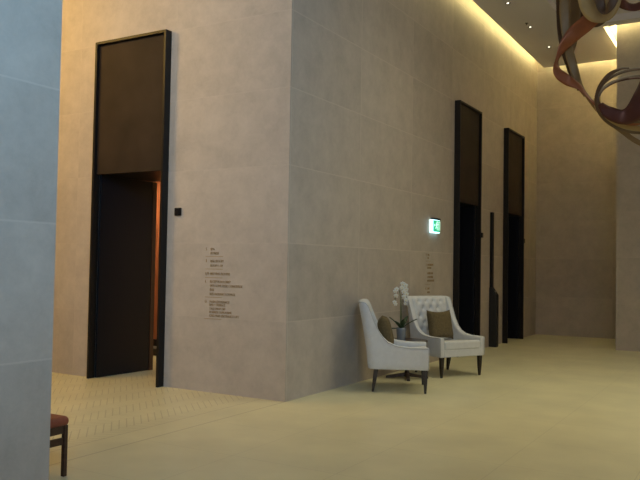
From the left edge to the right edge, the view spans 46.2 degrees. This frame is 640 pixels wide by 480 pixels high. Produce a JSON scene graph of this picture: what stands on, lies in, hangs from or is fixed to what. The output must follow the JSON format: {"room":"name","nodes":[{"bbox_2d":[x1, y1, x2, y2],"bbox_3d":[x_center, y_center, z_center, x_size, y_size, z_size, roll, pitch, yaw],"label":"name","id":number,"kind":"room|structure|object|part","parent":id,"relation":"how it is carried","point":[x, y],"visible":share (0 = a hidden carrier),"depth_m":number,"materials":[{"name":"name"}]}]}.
{"room":"hotel lobby","nodes":[
{"label":"hotel lobby","id":0,"kind":"room"},
{"bbox_2d":[0,0,62,479],"bbox_3d":[-4.282,-1.735,1.979,1.750,6.360,7.483,0,-2,30],"label":"wall","id":1,"kind":"structure","parent":0,"point":[30,30],"depth_m":4.52,"materials":[{"name":"stone"}]},
{"bbox_2d":[52,0,305,401],"bbox_3d":[-3.267,-1.444,9.961,7.000,6.360,0.280,0,-2,30],"label":"wall","id":2,"kind":"structure","parent":0,"point":[235,177],"depth_m":8.54,"materials":[{"name":"stone"}]},
{"bbox_2d":[86,29,171,387],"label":"door","id":3,"kind":"structure","parent":2,"relation":"in","point":[131,121],"depth_m":9.42,"materials":[{"name":"brown wood"}]},
{"bbox_3d":[-2.311,-1.642,9.201,1.110,1.635,0.035,0,-2,30],"label":"transom panel","id":4,"kind":"part","parent":3,"relation":"part of","materials":[{"name":"brown wood"}]},
{"bbox_2d":[174,208,181,215],"bbox_3d":[-1.667,-0.332,8.790,0.090,0.090,0.029,0,-2,30],"label":"indicator","id":5,"kind":"object","parent":2,"relation":"attached to","point":[177,211],"visible":1,"depth_m":8.78,"materials":[{"name":"black paint"}]},
{"bbox_2d":[204,248,241,319],"bbox_3d":[-1.084,0.490,8.425,0.529,0.810,0.005,0,-2,30],"label":"lettering","id":6,"kind":"object","parent":2,"relation":"attached to","point":[217,253],"depth_m":8.46,"materials":[{"name":"brown metal"}]},
{"bbox_2d":[49,334,639,479],"bbox_3d":[1.348,1.772,6.939,18.000,0.120,22.000,0,-2,30],"label":"floor","id":7,"kind":"structure","parent":0,"point":[539,407],"depth_m":6.82,"materials":[{"name":"tile"}]},
{"bbox_2d":[50,414,68,476],"bbox_3d":[-1.951,1.388,5.031,0.387,0.405,0.354,0,-2,30],"label":"stool","id":8,"kind":"object","parent":7,"relation":"on","point":[58,425],"visible":0.33,"depth_m":5.05,"materials":[{"name":"brown wood"}]},
{"bbox_3d":[-1.948,1.220,5.037,0.387,0.067,0.354,0,-2,30],"label":"seat","id":9,"kind":"part","parent":8,"relation":"part of","materials":[{"name":"red leather"}]},
{"bbox_3d":[-1.729,1.424,5.073,0.030,0.345,0.030,0,-2,30],"label":"leg","id":10,"kind":"part","parent":8,"relation":"part of","materials":[{"name":"brown wood"}]},
{"bbox_2d":[153,182,159,345],"bbox_3d":[-2.388,0.449,11.345,1.500,2.700,0.080,0,-2,30],"label":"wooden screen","id":11,"kind":"object","parent":7,"relation":"on","point":[158,183],"visible":0.02,"depth_m":11.36,"materials":[{"name":"orange wood"}]},
{"bbox_2d":[358,299,428,393],"bbox_3d":[0.876,1.250,8.996,0.834,1.047,0.774,1,-2,5],"label":"armchair","id":12,"kind":"object","parent":7,"relation":"on","point":[381,354],"visible":0.99,"depth_m":8.63,"materials":[{"name":"white fabric"}]},
{"bbox_3d":[0.642,1.616,8.722,0.079,0.290,0.054,1,-2,5],"label":"leg","id":13,"kind":"part","parent":12,"relation":"part of","materials":[{"name":"black wood"}]},
{"bbox_2d":[377,316,393,343],"bbox_3d":[0.788,1.104,8.989,0.203,0.388,0.401,1,-2,6],"label":"throw pillow","id":14,"kind":"object","parent":12,"relation":"on","point":[384,325],"visible":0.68,"depth_m":8.82,"materials":[{"name":"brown fabric"}]},
{"bbox_3d":[1.211,1.622,8.618,0.054,0.290,0.054,1,-2,5],"label":"leg","id":15,"kind":"part","parent":12,"relation":"part of","materials":[{"name":"black wood"}]},
{"bbox_2d":[386,338,427,380],"bbox_3d":[1.141,1.557,9.823,0.530,0.500,0.530,0,-2,30],"label":"side table","id":16,"kind":"object","parent":7,"relation":"on","point":[407,374],"visible":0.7,"depth_m":9.79,"materials":[{"name":"brown wood"}]},
{"bbox_2d":[389,281,416,340],"bbox_3d":[1.062,0.914,9.667,0.317,0.770,0.244,2,-2,-30],"label":"potted orchid","id":17,"kind":"object","parent":16,"relation":"on","point":[400,330],"visible":0.98,"depth_m":9.63,"materials":[{"name":"grey plant"}]},
{"bbox_3d":[1.002,0.886,9.652,0.096,0.544,0.014,2,-2,-29],"label":"stem","id":18,"kind":"part","parent":17,"relation":"part of","materials":[{"name":"green"}]},
{"bbox_3d":[1.045,1.214,9.662,0.124,0.170,0.124,0,-2,30],"label":"pot","id":19,"kind":"part","parent":17,"relation":"part of","materials":[{"name":"grey ceramic"}]},
{"bbox_2d":[406,296,484,377],"bbox_3d":[1.699,1.311,10.367,0.774,1.047,0.834,2,-2,-30],"label":"armchair","id":20,"kind":"object","parent":7,"relation":"on","point":[462,344],"visible":0.73,"depth_m":10.33,"materials":[{"name":"white fabric"}]},
{"bbox_2d":[426,310,452,338],"bbox_3d":[1.661,1.172,10.381,0.416,0.404,0.192,2,-2,-31],"label":"throw pillow","id":21,"kind":"object","parent":20,"relation":"on","point":[439,323],"visible":0.96,"depth_m":10.31,"materials":[{"name":"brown fabric"}]},
{"bbox_3d":[1.599,1.671,9.864,0.054,0.290,0.054,2,-2,-30],"label":"leg","id":22,"kind":"part","parent":20,"relation":"part of","materials":[{"name":"black wood"}]},
{"bbox_3d":[1.833,1.702,10.670,0.054,0.290,0.079,2,-2,-30],"label":"leg","id":23,"kind":"part","parent":20,"relation":"part of","materials":[{"name":"black wood"}]},
{"bbox_2d":[444,340,479,349],"bbox_3d":[1.754,1.411,10.267,0.622,0.122,0.610,2,-2,-30],"label":"seat cushion","id":24,"kind":"object","parent":20,"relation":"on","point":[448,344],"depth_m":10.02,"materials":[{"name":"white fabric"}]},
{"bbox_3d":[1.746,1.511,10.276,0.626,0.102,0.622,2,-2,-30],"label":"rail","id":25,"kind":"part","parent":20,"relation":"part of","materials":[{"name":"white fabric"}]},
{"bbox_3d":[2.168,1.692,10.199,0.054,0.290,0.054,2,-2,-30],"label":"leg","id":26,"kind":"part","parent":20,"relation":"part of","materials":[{"name":"black wood"}]},
{"bbox_2d":[489,212,498,346],"bbox_3d":[3.240,0.733,13.965,0.140,2.500,0.140,0,-2,30],"label":"station","id":27,"kind":"object","parent":7,"relation":"on","point":[493,295],"visible":1,"depth_m":13.91,"materials":[{"name":"black paint"}]},
{"bbox_3d":[3.210,0.234,14.011,0.045,1.500,0.110,0,-2,30],"label":"plate","id":28,"kind":"part","parent":27,"relation":"part of","materials":[{"name":"black paint"}]},
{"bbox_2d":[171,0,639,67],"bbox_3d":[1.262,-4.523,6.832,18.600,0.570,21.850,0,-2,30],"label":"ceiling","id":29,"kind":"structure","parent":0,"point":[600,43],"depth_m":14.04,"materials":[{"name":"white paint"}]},
{"bbox_2d":[553,0,639,145],"bbox_3d":[2.466,-2.529,6.076,1.091,3.667,1.072,0,-2,30],"label":"chandelier","id":30,"kind":"object","parent":29,"relation":"hanging from","point":[575,18],"visible":1,"depth_m":5.91,"materials":[{"name":"orange metal"}]},
{"bbox_2d":[299,0,536,397],"bbox_3d":[2.227,-1.260,12.670,0.280,6.360,9.970,0,-2,30],"label":"wall","id":31,"kind":"structure","parent":0,"point":[384,79],"depth_m":10.34,"materials":[{"name":"stone"}]},
{"bbox_2d":[425,254,433,292],"bbox_3d":[1.678,0.510,11.446,0.005,0.600,0.341,0,-2,30],"label":"lettering","id":32,"kind":"object","parent":31,"relation":"attached to","point":[428,254],"depth_m":11.42,"materials":[{"name":"brown metal"}]},
{"bbox_2d":[430,218,440,232],"bbox_3d":[1.780,-0.223,11.557,0.073,0.227,0.300,0,-2,30],"label":"exit sign","id":33,"kind":"object","parent":31,"relation":"attached to","point":[434,222],"visible":1,"depth_m":11.49,"materials":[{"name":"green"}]},
{"bbox_3d":[1.794,-0.212,11.546,0.006,0.175,0.267,0,-2,30],"label":"green panel","id":34,"kind":"part","parent":33,"relation":"part of","materials":[{"name":"green plastic"}]},
{"bbox_2d":[453,100,481,335],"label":"door","id":35,"kind":"structure","parent":31,"relation":"in","point":[468,120],"depth_m":13.18,"materials":[{"name":"black wood"}]},
{"bbox_3d":[2.533,-1.436,12.840,0.035,1.635,1.050,0,-2,30],"label":"transom panel","id":36,"kind":"part","parent":35,"relation":"part of","materials":[{"name":"brown wood"}]},
{"bbox_2d":[502,128,524,342],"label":"door","id":37,"kind":"structure","parent":31,"relation":"in","point":[514,142],"depth_m":15.57,"materials":[{"name":"black wood"}]},
{"bbox_3d":[3.932,-1.331,15.217,0.035,1.635,1.090,0,-2,30],"label":"transom panel","id":38,"kind":"part","parent":37,"relation":"part of","materials":[{"name":"brown wood"}]},
{"bbox_2d":[535,59,616,338],"bbox_3d":[5.718,-1.067,16.569,2.340,6.360,0.300,0,-2,30],"label":"wall","id":39,"kind":"structure","parent":0,"point":[576,186],"depth_m":16.45,"materials":[{"name":"stone"}]},
{"bbox_2d":[616,22,639,351],"bbox_3d":[9.983,-1.129,12.696,8.940,6.360,2.650,0,-2,30],"label":"wall","id":40,"kind":"structure","parent":0,"point":[628,35],"depth_m":13.71,"materials":[{"name":"stone"}]}
]}

